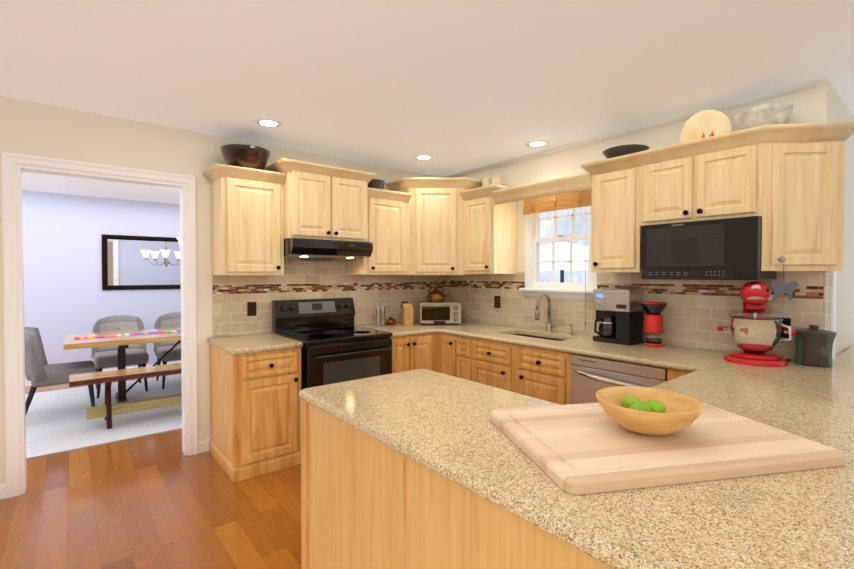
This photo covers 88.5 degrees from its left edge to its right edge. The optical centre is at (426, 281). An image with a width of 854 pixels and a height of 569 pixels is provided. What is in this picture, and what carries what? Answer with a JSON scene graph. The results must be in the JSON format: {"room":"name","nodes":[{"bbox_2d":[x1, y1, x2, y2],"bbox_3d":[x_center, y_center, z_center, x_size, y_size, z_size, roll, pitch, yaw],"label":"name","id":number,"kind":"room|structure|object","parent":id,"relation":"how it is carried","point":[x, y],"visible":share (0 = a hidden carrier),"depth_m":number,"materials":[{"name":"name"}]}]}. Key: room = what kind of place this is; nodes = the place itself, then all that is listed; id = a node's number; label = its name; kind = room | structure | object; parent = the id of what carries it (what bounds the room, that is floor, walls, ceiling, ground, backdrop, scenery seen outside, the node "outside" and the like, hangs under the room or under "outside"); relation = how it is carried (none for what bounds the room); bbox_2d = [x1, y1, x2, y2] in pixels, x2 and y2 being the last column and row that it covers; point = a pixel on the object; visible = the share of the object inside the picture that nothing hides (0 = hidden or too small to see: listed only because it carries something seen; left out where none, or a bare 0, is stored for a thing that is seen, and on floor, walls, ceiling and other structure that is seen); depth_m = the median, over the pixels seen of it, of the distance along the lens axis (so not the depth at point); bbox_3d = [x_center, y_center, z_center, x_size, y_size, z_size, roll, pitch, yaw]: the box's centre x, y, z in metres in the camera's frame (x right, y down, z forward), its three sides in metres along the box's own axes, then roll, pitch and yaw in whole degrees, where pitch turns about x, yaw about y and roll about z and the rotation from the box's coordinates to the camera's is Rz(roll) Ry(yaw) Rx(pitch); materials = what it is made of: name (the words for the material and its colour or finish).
{"room":"kitchen","nodes":[
{"label":"kitchen","id":0,"kind":"room"},
{"bbox_2d":[22,172,179,203],"bbox_3d":[-3.889,-1.163,4.272,6.330,0.057,3.560,-1,1,-39],"label":"ceiling","id":1,"kind":"structure","parent":0,"point":[39,182],"depth_m":5.44,"materials":[{"name":"white paint"}]},
{"bbox_2d":[22,190,180,378],"bbox_3d":[-4.957,0.057,5.795,7.405,2.548,0.120,-1,1,-39],"label":"wall","id":2,"kind":"structure","parent":0,"point":[65,293],"depth_m":5.92,"materials":[{"name":"paint"}]},
{"bbox_2d":[25,361,180,385],"bbox_3d":[-5.006,1.285,5.687,6.310,0.095,0.014,-1,1,-39],"label":"baseboard","id":3,"kind":"structure","parent":2,"relation":"attached to","point":[27,383],"depth_m":6.17,"materials":[{"name":"white"}]},
{"bbox_2d":[101,234,180,289],"bbox_3d":[-4.016,-0.272,6.455,1.235,0.775,0.030,-1,1,-39],"label":"wall mirror","id":4,"kind":"object","parent":2,"relation":"attached to","point":[137,262],"visible":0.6,"depth_m":6.35,"materials":[{"name":"black mirror"}]},
{"bbox_2d":[0,373,300,568],"bbox_3d":[-1.032,1.424,1.847,8.500,0.060,11.490,-1,1,-39],"label":"floor","id":5,"kind":"structure","parent":0,"point":[159,501],"depth_m":2.62,"materials":[{"name":"brown wood"}]},
{"bbox_2d":[25,374,181,459],"bbox_3d":[-2.727,1.334,5.236,3.260,0.011,2.450,-1,1,-39],"label":"dining rug","id":6,"kind":"object","parent":5,"relation":"on","point":[57,421],"visible":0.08,"depth_m":4.27,"materials":[{"name":"white carpet"}]},
{"bbox_2d":[24,327,95,413],"bbox_3d":[-3.735,0.889,4.423,0.621,0.896,0.567,-1,1,-39],"label":"dining chair","id":7,"kind":"object","parent":6,"relation":"on","point":[40,371],"visible":0.94,"depth_m":4.20,"materials":[{"name":"grey fabric"}]},
{"bbox_2d":[91,315,148,398],"bbox_3d":[-3.729,0.874,5.337,0.567,0.896,0.621,-1,1,-39],"label":"dining chair","id":8,"kind":"object","parent":6,"relation":"on","point":[106,356],"visible":0.65,"depth_m":5.32,"materials":[{"name":"grey fabric"}]},
{"bbox_2d":[63,327,180,402],"bbox_3d":[-2.881,0.948,5.142,2.110,0.748,0.871,-1,1,-39],"label":"dining table","id":9,"kind":"object","parent":6,"relation":"on","point":[121,340],"visible":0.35,"depth_m":4.71,"materials":[{"name":"black wood"}]},
{"bbox_2d":[69,363,181,428],"bbox_3d":[-2.498,1.099,4.522,1.840,0.475,0.373,-1,1,-39],"label":"bench","id":10,"kind":"object","parent":6,"relation":"on","point":[108,410],"visible":0.46,"depth_m":4.15,"materials":[{"name":"brown wood"}]},
{"bbox_2d":[153,312,180,388],"bbox_3d":[-3.232,0.868,5.740,0.567,0.896,0.621,-1,1,-39],"label":"dining chair","id":11,"kind":"object","parent":6,"relation":"on","point":[169,320],"visible":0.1,"depth_m":5.70,"materials":[{"name":"grey fabric"}]},
{"bbox_2d":[209,343,300,481],"bbox_3d":[-1.341,0.933,3.407,0.492,0.873,0.738,-1,1,-39],"label":"base cabinet","id":12,"kind":"object","parent":5,"relation":"on","point":[255,414],"visible":0.96,"depth_m":3.15,"materials":[{"name":"brown wood"}]},
{"bbox_2d":[207,333,302,354],"bbox_3d":[-1.348,0.475,3.405,0.504,0.040,0.705,-1,1,-39],"label":"countertop","id":13,"kind":"structure","parent":12,"relation":"on","point":[263,342],"depth_m":3.28,"materials":[{"name":"stone"}]},
{"bbox_2d":[272,297,392,389],"bbox_3d":[-0.803,0.764,3.774,0.778,1.198,0.790,-1,1,-39],"label":"range","id":14,"kind":"object","parent":5,"relation":"on","point":[339,352],"visible":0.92,"depth_m":3.64,"materials":[{"name":"black metal"}]},
{"bbox_2d":[392,333,437,372],"bbox_3d":[-0.311,0.919,4.243,0.551,0.873,0.738,-1,1,-39],"label":"base cabinet","id":15,"kind":"object","parent":5,"relation":"on","point":[413,352],"visible":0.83,"depth_m":3.98,"materials":[{"name":"brown wood"}]},
{"bbox_2d":[357,322,434,337],"bbox_3d":[-0.333,0.462,4.228,0.517,0.040,0.705,-1,1,-39],"label":"countertop","id":16,"kind":"structure","parent":15,"relation":"on","point":[398,330],"depth_m":4.14,"materials":[{"name":"stone"}]},
{"bbox_2d":[376,305,384,325],"bbox_3d":[-0.466,0.339,4.376,0.050,0.199,0.108,1,1,41],"label":"salt","id":17,"kind":"object","parent":16,"relation":"on","point":[380,315],"visible":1,"depth_m":4.35,"materials":[{"name":"silver metal"}]},
{"bbox_2d":[385,317,395,324],"bbox_3d":[-0.374,0.399,4.496,0.112,0.075,0.112,-1,1,-39],"label":"copper pot","id":18,"kind":"object","parent":16,"relation":"on","point":[390,320],"visible":1,"depth_m":4.46,"materials":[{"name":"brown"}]},
{"bbox_2d":[400,301,412,325],"bbox_3d":[-0.213,0.320,4.478,0.090,0.233,0.205,0,1,-19],"label":"knife block","id":19,"kind":"object","parent":16,"relation":"on","point":[406,313],"visible":1,"depth_m":4.39,"materials":[{"name":"brown wood"}]},
{"bbox_2d":[413,320,853,383],"bbox_3d":[1.223,0.477,3.294,0.720,0.040,4.118,-1,1,-39],"label":"countertop","id":20,"kind":"structure","parent":15,"relation":"on","point":[671,357],"depth_m":2.93,"materials":[{"name":"stone"}]},
{"bbox_2d":[419,301,460,324],"bbox_3d":[0.132,0.323,4.553,0.420,0.225,0.335,0,1,-2],"label":"toaster oven","id":21,"kind":"object","parent":20,"relation":"on","point":[446,312],"visible":1,"depth_m":4.42,"materials":[{"name":"silver metal"}]},
{"bbox_2d":[427,281,449,301],"bbox_3d":[0.104,0.102,4.571,0.223,0.213,0.200,-1,1,-39],"label":"kettle","id":22,"kind":"object","parent":21,"relation":"on","point":[435,295],"visible":1,"depth_m":4.50,"materials":[{"name":"brown metal"}]},
{"bbox_2d":[512,334,562,340],"bbox_3d":[0.932,0.596,3.718,0.377,0.208,0.712,-1,1,-39],"label":"sink basin","id":23,"kind":"object","parent":20,"relation":"in","point":[539,337],"visible":0.02,"depth_m":3.90,"materials":[{"name":"grey metal"}]},
{"bbox_2d":[535,293,573,333],"bbox_3d":[1.090,0.273,3.776,0.229,0.350,0.268,-1,1,-39],"label":"faucet","id":24,"kind":"object","parent":20,"relation":"on","point":[549,327],"visible":1,"depth_m":3.86,"materials":[{"name":"silver metal"}]},
{"bbox_2d":[593,288,642,344],"bbox_3d":[1.428,0.256,3.306,0.268,0.400,0.285,-1,1,-39],"label":"coffee maker","id":25,"kind":"object","parent":20,"relation":"on","point":[621,321],"visible":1,"depth_m":3.23,"materials":[{"name":"black plastic"}]},
{"bbox_2d":[641,302,666,346],"bbox_3d":[1.621,0.302,3.139,0.172,0.312,0.172,-1,1,-39],"label":"coffee grinder","id":26,"kind":"object","parent":20,"relation":"on","point":[653,319],"visible":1,"depth_m":3.09,"materials":[{"name":"red plastic"}]},
{"bbox_2d":[717,281,795,366],"bbox_3d":[1.948,0.232,2.588,0.383,0.469,0.373,-1,1,-39],"label":"stand mixer","id":27,"kind":"object","parent":20,"relation":"on","point":[755,332],"visible":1,"depth_m":2.49,"materials":[{"name":"red metal"}]},
{"bbox_2d":[794,325,836,366],"bbox_3d":[2.181,0.357,2.473,0.192,0.224,0.192,-1,1,-39],"label":"crock","id":28,"kind":"object","parent":20,"relation":"on","point":[814,345],"visible":1,"depth_m":2.42,"materials":[{"name":"ceramic"}]},
{"bbox_2d":[301,399,612,568],"bbox_3d":[0.371,0.965,1.351,0.691,0.872,2.103,-1,1,-39],"label":"base cabinet","id":29,"kind":"object","parent":5,"relation":"on","point":[368,502],"visible":0.31,"depth_m":1.35,"materials":[{"name":"brown wood"}]},
{"bbox_2d":[299,369,559,469],"bbox_3d":[-0.001,0.501,1.808,0.727,0.040,0.953,-1,1,-39],"label":"countertop","id":30,"kind":"structure","parent":29,"relation":"on","point":[442,424],"depth_m":1.69,"materials":[{"name":"stone"}]},
{"bbox_2d":[490,402,843,494],"bbox_3d":[0.672,0.471,1.363,0.820,0.031,0.560,0,1,-12],"label":"cutting board","id":31,"kind":"object","parent":30,"relation":"on","point":[583,448],"visible":0.88,"depth_m":1.20,"materials":[{"name":"beige wood"}]},
{"bbox_2d":[595,386,703,434],"bbox_3d":[0.674,0.406,1.344,0.296,0.097,0.296,-1,1,-39],"label":"wooden bowl","id":32,"kind":"object","parent":31,"relation":"on","point":[683,411],"visible":0.96,"depth_m":1.29,"materials":[{"name":"brown wood"}]},
{"bbox_2d":[621,396,665,412],"bbox_3d":[0.670,0.398,1.380,0.120,0.059,0.126,-1,1,-39],"label":"limes","id":33,"kind":"object","parent":32,"relation":"in","point":[635,403],"visible":0.58,"depth_m":1.35,"materials":[{"name":"green food"}]},
{"bbox_2d":[431,364,853,568],"bbox_3d":[1.129,0.508,1.339,1.890,0.040,1.200,-1,1,-39],"label":"countertop","id":34,"kind":"structure","parent":29,"relation":"on","point":[801,519],"depth_m":0.99,"materials":[{"name":"stone"}]},
{"bbox_2d":[832,346,853,359],"bbox_3d":[2.947,0.489,2.548,1.018,0.040,0.788,-1,1,-39],"label":"countertop","id":35,"kind":"structure","parent":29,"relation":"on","point":[848,354],"depth_m":2.76,"materials":[{"name":"stone"}]},
{"bbox_2d":[438,333,689,404],"bbox_3d":[1.061,0.931,3.483,0.721,0.873,2.269,-1,1,-39],"label":"base cabinet","id":36,"kind":"object","parent":5,"relation":"on","point":[543,374],"depth_m":3.46,"materials":[{"name":"brown wood"}]},
{"bbox_2d":[571,354,666,403],"bbox_3d":[1.425,0.940,2.995,0.751,0.871,0.628,-1,1,-39],"label":"dishwasher","id":37,"kind":"object","parent":5,"relation":"on","point":[591,377],"visible":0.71,"depth_m":2.85,"materials":[{"name":"grey metal"}]},
{"bbox_2d":[0,96,441,483],"bbox_3d":[-2.623,0.103,2.918,7.405,2.548,0.130,-1,1,-39],"label":"wall","id":38,"kind":"structure","parent":0,"point":[37,129],"depth_m":3.25,"materials":[{"name":"beige paint"}]},
{"bbox_2d":[0,483,5,499],"bbox_3d":[-3.989,1.348,1.735,3.368,0.095,0.014,-1,1,-39],"label":"baseboard","id":39,"kind":"structure","parent":38,"relation":"attached to","point":[2,486],"depth_m":2.78,"materials":[{"name":"white wood"}]},
{"bbox_2d":[1,151,197,498],"bbox_3d":[-2.299,0.275,3.184,1.102,2.196,0.179,-1,1,-39],"label":"door frame","id":40,"kind":"structure","parent":38,"relation":"attached to","point":[14,166],"depth_m":2.88,"materials":[{"name":"white wood"}]},
{"bbox_2d":[212,261,443,336],"bbox_3d":[-0.780,0.037,4.323,2.460,0.806,0.007,-1,1,-39],"label":"tile backsplash","id":41,"kind":"structure","parent":38,"relation":"attached to","point":[231,294],"depth_m":4.06,"materials":[{"name":"beige tile"}]},
{"bbox_2d":[247,302,255,315],"bbox_3d":[-1.492,0.234,3.739,0.076,0.120,0.007,-1,1,-39],"label":"electrical outlet plate","id":42,"kind":"object","parent":41,"relation":"attached to","point":[251,308],"depth_m":3.73,"materials":[{"name":"black plastic"}]},
{"bbox_2d":[202,158,485,274],"bbox_3d":[-0.567,-0.537,4.014,2.552,0.957,0.737,-1,1,-39],"label":"upper cabinet","id":43,"kind":"object","parent":38,"relation":"attached to","point":[410,226],"visible":0.98,"depth_m":3.75,"materials":[{"name":"brown wood"}]},
{"bbox_2d":[220,144,270,169],"bbox_3d":[-1.450,-0.928,3.515,0.380,0.237,0.380,-1,1,-39],"label":"bowl","id":44,"kind":"object","parent":43,"relation":"on","point":[248,156],"visible":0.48,"depth_m":3.38,"materials":[{"name":"brown ceramic"}]},
{"bbox_2d":[284,238,372,261],"bbox_3d":[-0.922,-0.268,3.875,0.739,0.168,0.509,-1,1,-39],"label":"hood vent","id":45,"kind":"object","parent":43,"relation":"attached to","point":[304,249],"visible":1,"depth_m":3.70,"materials":[{"name":"black metal"}]},
{"bbox_2d":[368,179,384,188],"bbox_3d":[-0.533,-0.895,4.314,0.240,0.177,0.240,-1,1,-39],"label":"bowl","id":46,"kind":"object","parent":43,"relation":"on","point":[376,183],"visible":0.29,"depth_m":4.22,"materials":[{"name":"ceramic"}]},
{"bbox_2d":[0,0,853,176],"bbox_3d":[-1.032,-1.184,1.806,8.500,0.060,11.490,-1,1,-39],"label":"ceiling","id":47,"kind":"structure","parent":0,"point":[451,87],"depth_m":2.36,"materials":[{"name":"white paint"}]},
{"bbox_2d":[254,118,281,127],"bbox_3d":[-1.177,-1.173,3.253,0.196,0.006,0.196,-1,1,-39],"label":"recessed light","id":48,"kind":"object","parent":47,"relation":"in","point":[267,123],"visible":1,"depth_m":3.25,"materials":[{"name":"white"}]},
{"bbox_2d":[414,155,433,159],"bbox_3d":[-0.032,-1.188,4.208,0.196,0.006,0.196,-1,1,-39],"label":"recessed light","id":49,"kind":"object","parent":47,"relation":"in","point":[423,157],"visible":1,"depth_m":4.20,"materials":[{"name":"white"}]},
{"bbox_2d":[526,140,548,146],"bbox_3d":[0.946,-1.181,3.765,0.196,0.006,0.196,-1,1,-39],"label":"recessed light","id":50,"kind":"object","parent":47,"relation":"in","point":[537,143],"visible":0.98,"depth_m":3.75,"materials":[{"name":"white"}]},
{"bbox_2d":[457,92,797,358],"bbox_3d":[1.251,0.087,3.917,0.130,2.548,3.200,-1,1,-39],"label":"wall","id":51,"kind":"structure","parent":0,"point":[565,163],"depth_m":3.79,"materials":[{"name":"beige paint"}]},
{"bbox_2d":[519,206,596,300],"bbox_3d":[1.202,-0.354,3.921,0.192,1.030,0.800,-1,1,-39],"label":"window","id":52,"kind":"structure","parent":51,"relation":"in","point":[534,286],"depth_m":4.00,"materials":[{"name":"white wood"}]},
{"bbox_2d":[523,189,591,331],"bbox_3d":[1.137,-0.205,3.871,0.063,1.233,0.720,-1,1,-39],"label":"window blind","id":53,"kind":"object","parent":52,"relation":"attached to","point":[578,199],"visible":0.79,"depth_m":3.81,"materials":[{"name":"brown wood"}]},
{"bbox_2d":[442,80,814,177],"bbox_3d":[1.213,-1.167,3.814,0.030,0.035,3.279,-1,1,-39],"label":"trim","id":54,"kind":"structure","parent":51,"relation":"attached to","point":[765,96],"depth_m":3.25,"materials":[{"name":"white"}]},
{"bbox_2d":[444,271,830,358],"bbox_3d":[1.241,0.181,3.821,0.009,0.533,3.338,-1,1,-39],"label":"tile backsplash","id":55,"kind":"structure","parent":51,"relation":"attached to","point":[694,313],"depth_m":3.16,"materials":[{"name":"beige tile"}]},
{"bbox_2d":[494,296,499,307],"bbox_3d":[0.715,0.207,4.456,0.008,0.120,0.080,-1,1,-39],"label":"electrical outlet plate","id":56,"kind":"object","parent":55,"relation":"attached to","point":[496,298],"depth_m":4.45,"materials":[{"name":"black"}]},
{"bbox_2d":[596,310,602,321],"bbox_3d":[1.419,0.271,3.592,0.005,0.120,0.080,-1,1,-39],"label":"electrical outlet plate","id":57,"kind":"object","parent":55,"relation":"attached to","point":[599,313],"depth_m":3.60,"materials":[{"name":"black plastic"}]},
{"bbox_2d":[775,317,790,337],"bbox_3d":[2.153,0.281,2.662,0.036,0.120,0.080,-1,1,-39],"label":"electrical outlet plate","id":58,"kind":"object","parent":55,"relation":"attached to","point":[786,321],"depth_m":2.65,"materials":[{"name":"black"}]},
{"bbox_2d":[459,122,853,273],"bbox_3d":[1.374,-0.470,3.376,0.431,0.820,2.819,-1,1,-39],"label":"upper cabinet","id":59,"kind":"object","parent":51,"relation":"attached to","point":[785,182],"visible":1,"depth_m":2.68,"materials":[{"name":"brown wood"}]},
{"bbox_2d":[481,178,490,186],"bbox_3d":[0.595,-0.924,4.360,0.114,0.192,0.114,-1,1,-39],"label":"vase","id":60,"kind":"object","parent":59,"relation":"on","point":[486,181],"visible":0.42,"depth_m":4.32,"materials":[{"name":"ceramic"}]},
{"bbox_2d":[491,175,501,184],"bbox_3d":[0.674,-0.922,4.263,0.114,0.192,0.114,-1,1,-39],"label":"vase","id":61,"kind":"object","parent":59,"relation":"on","point":[495,179],"visible":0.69,"depth_m":4.22,"materials":[{"name":"ceramic"}]},
{"bbox_2d":[602,144,648,158],"bbox_3d":[1.472,-0.896,3.256,0.320,0.152,0.320,-1,1,-39],"label":"bowl","id":62,"kind":"object","parent":59,"relation":"on","point":[616,151],"visible":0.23,"depth_m":3.14,"materials":[{"name":"grey ceramic"}]},
{"bbox_2d":[680,110,731,142],"bbox_3d":[1.791,-0.960,2.844,0.130,0.293,0.300,-1,1,-39],"label":"plate","id":63,"kind":"object","parent":59,"relation":"on","point":[703,124],"visible":0.54,"depth_m":2.85,"materials":[{"name":"beige ceramic"}]},
{"bbox_2d":[641,216,775,279],"bbox_3d":[1.791,-0.193,2.817,0.405,0.361,0.642,-1,1,-39],"label":"over-the-range microwave","id":64,"kind":"object","parent":59,"relation":"attached to","point":[724,249],"visible":1,"depth_m":2.65,"materials":[{"name":"black metal"}]},
{"bbox_2d":[734,103,792,129],"bbox_3d":[2.002,-0.911,2.617,0.280,0.202,0.280,-1,1,-39],"label":"stoneware bowl","id":65,"kind":"object","parent":59,"relation":"on","point":[768,114],"visible":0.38,"depth_m":2.52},
{"bbox_2d":[770,264,798,299],"bbox_3d":[1.976,0.003,2.424,0.105,0.200,0.105,-1,1,-39],"label":"ornament","id":66,"kind":"object","parent":59,"relation":"hanging from","point":[788,288],"visible":1,"depth_m":2.42,"materials":[{"name":"grey metal"}]},
{"bbox_2d":[794,78,853,359],"bbox_3d":[2.725,0.102,2.969,1.225,2.548,0.130,-1,1,-39],"label":"wall","id":67,"kind":"structure","parent":0,"point":[821,101],"depth_m":2.92,"materials":[{"name":"beige paint"}]},
{"bbox_2d":[831,271,836,358],"bbox_3d":[2.463,0.281,2.663,0.090,2.200,0.018,-1,1,-39],"label":"door frame","id":68,"kind":"structure","parent":67,"relation":"attached to","point":[833,296],"depth_m":2.63,"materials":[{"name":"white wood"}]},
{"label":"outside","id":69,"kind":"structure","parent":0,"visible":0},
{"bbox_2d":[540,206,590,282],"bbox_3d":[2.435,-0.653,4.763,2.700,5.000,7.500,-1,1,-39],"label":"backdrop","id":70,"kind":"structure","parent":69,"point":[561,254],"depth_m":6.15,"materials":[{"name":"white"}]}
]}

